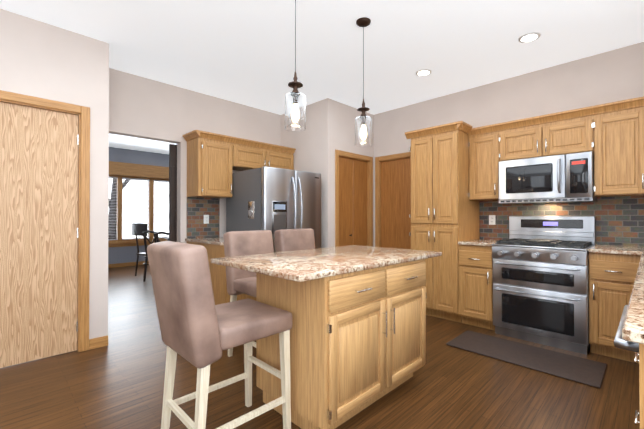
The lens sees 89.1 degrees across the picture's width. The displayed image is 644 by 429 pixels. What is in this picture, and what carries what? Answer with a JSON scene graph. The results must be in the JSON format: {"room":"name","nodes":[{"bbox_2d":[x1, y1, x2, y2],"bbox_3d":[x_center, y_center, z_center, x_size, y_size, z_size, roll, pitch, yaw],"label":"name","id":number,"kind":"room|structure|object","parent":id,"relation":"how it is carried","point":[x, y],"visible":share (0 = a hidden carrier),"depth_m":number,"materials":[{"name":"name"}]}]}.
{"room":"kitchen","nodes":[
{"label":"kitchen","id":0,"kind":"room"},
{"bbox_2d":[0,8,91,106],"bbox_3d":[-3.459,-0.204,1.685,3.750,2.820,0.120,0,0,-45],"label":"wall","id":1,"kind":"structure","parent":0,"point":[39,59],"depth_m":2.73,"materials":[{"name":"paint"}]},
{"bbox_2d":[0,90,89,367],"bbox_3d":[-2.443,0.123,2.639,0.926,2.178,0.195,0,0,-45],"label":"door","id":2,"kind":"structure","parent":1,"relation":"attached to","point":[44,218],"depth_m":2.75,"materials":[{"name":"brown wood"}]},
{"bbox_2d":[88,38,111,338],"bbox_3d":[-3.954,-0.184,4.936,0.130,2.820,5.430,0,0,-45],"label":"wall","id":3,"kind":"structure","parent":0,"point":[100,94],"depth_m":3.01,"materials":[{"name":"paint"}]},
{"bbox_2d":[108,147,168,263],"bbox_3d":[-4.289,-0.163,8.345,4.140,2.820,0.120,0,0,-45],"label":"wall","id":4,"kind":"structure","parent":0,"point":[125,254],"depth_m":7.91,"materials":[{"name":"paint"}]},
{"bbox_2d":[108,261,148,267],"bbox_3d":[-4.228,1.202,8.303,4.140,0.090,0.012,0,0,-45],"label":"baseboard","id":5,"kind":"structure","parent":4,"relation":"attached to","point":[140,262],"depth_m":7.83,"materials":[{"name":"brown wood"}]},
{"bbox_2d":[108,161,168,246],"bbox_3d":[-4.300,-0.228,8.257,2.930,1.990,0.230,0,0,-45],"label":"dining room window","id":6,"kind":"structure","parent":4,"relation":"in","point":[120,171],"depth_m":7.98,"materials":[{"name":"brown wood"}]},
{"bbox_2d":[112,69,279,242],"bbox_3d":[-1.204,-0.185,4.757,3.480,2.820,0.120,0,0,-45],"label":"wall","id":7,"kind":"structure","parent":0,"point":[142,107],"depth_m":4.12,"materials":[{"name":"paint"}]},
{"bbox_2d":[169,144,176,241],"bbox_3d":[-1.579,0.158,4.519,1.015,2.108,0.047,0,0,-45],"label":"barn door","id":8,"kind":"structure","parent":7,"relation":"in","point":[173,192],"depth_m":4.18,"materials":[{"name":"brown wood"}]},
{"bbox_2d":[204,215,208,223],"bbox_3d":[-1.530,0.063,4.324,0.072,0.116,0.009,0,0,-45],"label":"outlet","id":9,"kind":"object","parent":7,"relation":"attached to","point":[206,219],"visible":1,"depth_m":4.32,"materials":[{"name":"white plastic"}]},
{"bbox_2d":[280,101,319,172],"bbox_3d":[-0.283,-0.184,4.925,0.135,2.820,0.900,0,0,-45],"label":"wall","id":10,"kind":"structure","parent":0,"point":[306,143],"depth_m":4.76,"materials":[{"name":"paint"}]},
{"bbox_2d":[0,265,639,428],"bbox_3d":[-2.297,1.248,3.550,8.340,0.060,9.720,0,0,-45],"label":"floor","id":11,"kind":"structure","parent":0,"point":[117,382],"depth_m":2.25,"materials":[{"name":"brown wood"}]},
{"bbox_2d":[132,223,148,277],"bbox_3d":[-3.477,0.708,6.609,0.525,1.062,0.594,0,0,-45],"label":"dining chair","id":12,"kind":"object","parent":11,"relation":"on","point":[138,229],"visible":0.42,"depth_m":6.45,"materials":[{"name":"brown wood"}]},
{"bbox_2d":[143,230,158,281],"bbox_3d":[-3.034,0.759,6.100,0.400,0.952,0.480,0,0,25],"label":"dining chair","id":13,"kind":"object","parent":11,"relation":"on","point":[145,245],"visible":0.25,"depth_m":6.01,"materials":[{"name":"brown wood"}]},
{"bbox_2d":[154,231,168,242],"bbox_3d":[-2.586,0.756,5.623,0.400,0.952,0.480,0,0,20],"label":"dining chair","id":14,"kind":"object","parent":11,"relation":"on","point":[157,233],"visible":0.1,"depth_m":5.46,"materials":[{"name":"brown wood"}]},
{"bbox_2d":[147,241,291,428],"bbox_3d":[-0.531,0.673,1.734,0.618,1.070,0.456,0,0,-45],"label":"stool","id":15,"kind":"object","parent":11,"relation":"on","point":[200,330],"visible":1,"depth_m":1.55,"materials":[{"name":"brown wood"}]},
{"bbox_2d":[198,130,265,304],"bbox_3d":[-1.067,0.109,3.787,0.460,2.220,0.660,0,0,-45],"label":"upper cabinet","id":16,"kind":"object","parent":11,"relation":"on","point":[214,160],"depth_m":4.11,"materials":[{"name":"brown wood"}]},
{"bbox_2d":[182,130,295,244],"bbox_3d":[-1.075,0.114,4.519,1.540,2.220,0.390,0,0,-45],"label":"upper cabinet","id":17,"kind":"object","parent":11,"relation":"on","point":[277,156],"depth_m":4.18,"materials":[{"name":"brown wood"}]},
{"bbox_2d":[223,230,273,356],"bbox_3d":[-0.492,0.680,2.786,0.456,1.070,0.618,0,0,-45],"label":"stool","id":18,"kind":"object","parent":11,"relation":"on","point":[239,243],"visible":0.35,"depth_m":2.79,"materials":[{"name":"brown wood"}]},
{"bbox_2d":[226,166,320,252],"bbox_3d":[-0.622,0.335,4.340,0.937,1.775,0.968,0,0,-45],"label":"fridge","id":19,"kind":"object","parent":11,"relation":"on","point":[273,199],"visible":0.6,"depth_m":4.01,"materials":[{"name":"grey metal"}]},
{"bbox_2d":[274,228,315,251],"bbox_3d":[-0.109,0.682,3.195,0.456,1.070,0.618,0,0,-45],"label":"stool","id":20,"kind":"object","parent":11,"relation":"on","point":[293,239],"visible":0.27,"depth_m":3.27,"materials":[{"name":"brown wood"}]},
{"bbox_2d":[256,257,431,428],"bbox_3d":[0.188,0.765,2.247,1.055,0.890,0.674,0,0,-45],"label":"kitchen island","id":21,"kind":"object","parent":11,"relation":"on","point":[358,336],"depth_m":1.87,"materials":[{"name":"brown wood"}]},
{"bbox_2d":[211,245,441,280],"bbox_3d":[0.103,0.306,2.353,1.470,0.030,0.890,0,0,-45],"label":"island countertop","id":22,"kind":"structure","parent":21,"relation":"on","point":[308,264],"depth_m":2.05,"materials":[{"name":"beige stone"}]},
{"bbox_2d":[405,104,604,355],"bbox_3d":[1.993,0.100,3.535,0.688,2.235,2.077,0,0,-45],"label":"kitchen cabinets","id":23,"kind":"object","parent":11,"relation":"on","point":[455,203],"depth_m":3.64,"materials":[{"name":"brown wood"}]},
{"bbox_2d":[446,330,606,387],"bbox_3d":[1.721,1.206,2.833,0.510,0.016,1.100,0,0,-45],"label":"anti-fatigue mat","id":24,"kind":"object","parent":11,"relation":"on","point":[576,369],"visible":0.98,"depth_m":2.74,"materials":[{"name":"rubber"}]},
{"bbox_2d":[492,216,595,354],"bbox_3d":[2.209,0.616,3.269,0.718,1.200,0.755,0,0,-45],"label":"range","id":25,"kind":"object","parent":11,"relation":"on","point":[540,279],"visible":1,"depth_m":3.08,"materials":[{"name":"silver metal"}]},
{"bbox_2d":[601,96,643,428],"bbox_3d":[2.085,0.101,1.698,3.148,2.210,0.660,0,0,-45],"label":"kitchen cabinets","id":26,"kind":"object","parent":11,"relation":"on","point":[622,122],"depth_m":2.82,"materials":[{"name":"brown wood"}]},
{"bbox_2d":[0,0,643,153],"bbox_3d":[-2.297,-1.632,3.567,8.340,0.060,9.720,0,0,-45],"label":"ceiling","id":27,"kind":"structure","parent":0,"point":[240,51],"depth_m":3.04,"materials":[{"name":"paint"}]},
{"bbox_2d":[285,0,305,130],"bbox_3d":[-0.180,-1.095,2.214,0.144,1.029,0.144,0,0,-45],"label":"pendant light","id":28,"kind":"object","parent":27,"relation":"hanging from","point":[295,109],"visible":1,"depth_m":2.16,"materials":[{"name":"clear glass"}]},
{"bbox_2d":[355,17,371,146],"bbox_3d":[0.345,-1.092,2.721,0.144,1.029,0.144,0,0,-45],"label":"pendant light","id":29,"kind":"object","parent":27,"relation":"hanging from","point":[363,129],"visible":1,"depth_m":2.67,"materials":[{"name":"clear glass"}]},
{"bbox_2d":[416,69,431,75],"bbox_3d":[1.147,-1.597,3.690,0.176,0.007,0.176,0,0,-45],"label":"recessed light","id":30,"kind":"object","parent":27,"relation":"in","point":[423,72],"visible":1,"depth_m":3.67,"materials":[{"name":"white plastic"}]},
{"bbox_2d":[518,32,540,42],"bbox_3d":[1.880,-1.602,2.967,0.176,0.007,0.176,0,0,-45],"label":"recessed light","id":31,"kind":"object","parent":27,"relation":"in","point":[529,37],"visible":1,"depth_m":2.95,"materials":[{"name":"white plastic"}]},
{"bbox_2d":[320,98,371,247],"bbox_3d":[0.403,-0.184,4.873,1.035,2.820,0.120,0,0,-45],"label":"wall","id":32,"kind":"structure","parent":0,"point":[337,119],"depth_m":4.55,"materials":[{"name":"paint"}]},
{"bbox_2d":[335,149,410,248],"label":"doors","id":33,"kind":"structure","parent":32,"relation":"attached to","point":[353,198],"depth_m":4.95,"materials":[{"name":"brown wood"}]},
{"bbox_2d":[372,42,643,246],"bbox_3d":[1.798,-0.188,4.300,0.135,2.820,4.760,0,0,-45],"label":"wall","id":34,"kind":"structure","parent":0,"point":[615,75],"depth_m":3.72,"materials":[{"name":"paint"}]},
{"bbox_2d":[489,215,494,224],"bbox_3d":[2.052,0.065,3.945,0.009,0.116,0.072,0,0,-45],"label":"electrical outlet","id":35,"kind":"object","parent":34,"relation":"attached to","point":[491,219],"visible":1,"depth_m":3.94,"materials":[{"name":"white plastic"}]},
{"bbox_2d":[498,151,596,203],"bbox_3d":[2.306,-0.351,3.382,0.442,0.455,0.790,0,0,-45],"label":"microwave","id":36,"kind":"object","parent":34,"relation":"attached to","point":[565,178],"visible":1,"depth_m":3.23,"materials":[{"name":"silver metal"}]},
{"label":"outside","id":37,"kind":"structure","parent":0,"visible":0},
{"bbox_2d":[108,178,168,238],"bbox_3d":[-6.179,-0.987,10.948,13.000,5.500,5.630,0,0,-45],"label":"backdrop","id":38,"kind":"structure","parent":37,"point":[129,234],"depth_m":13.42,"materials":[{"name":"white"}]}
]}

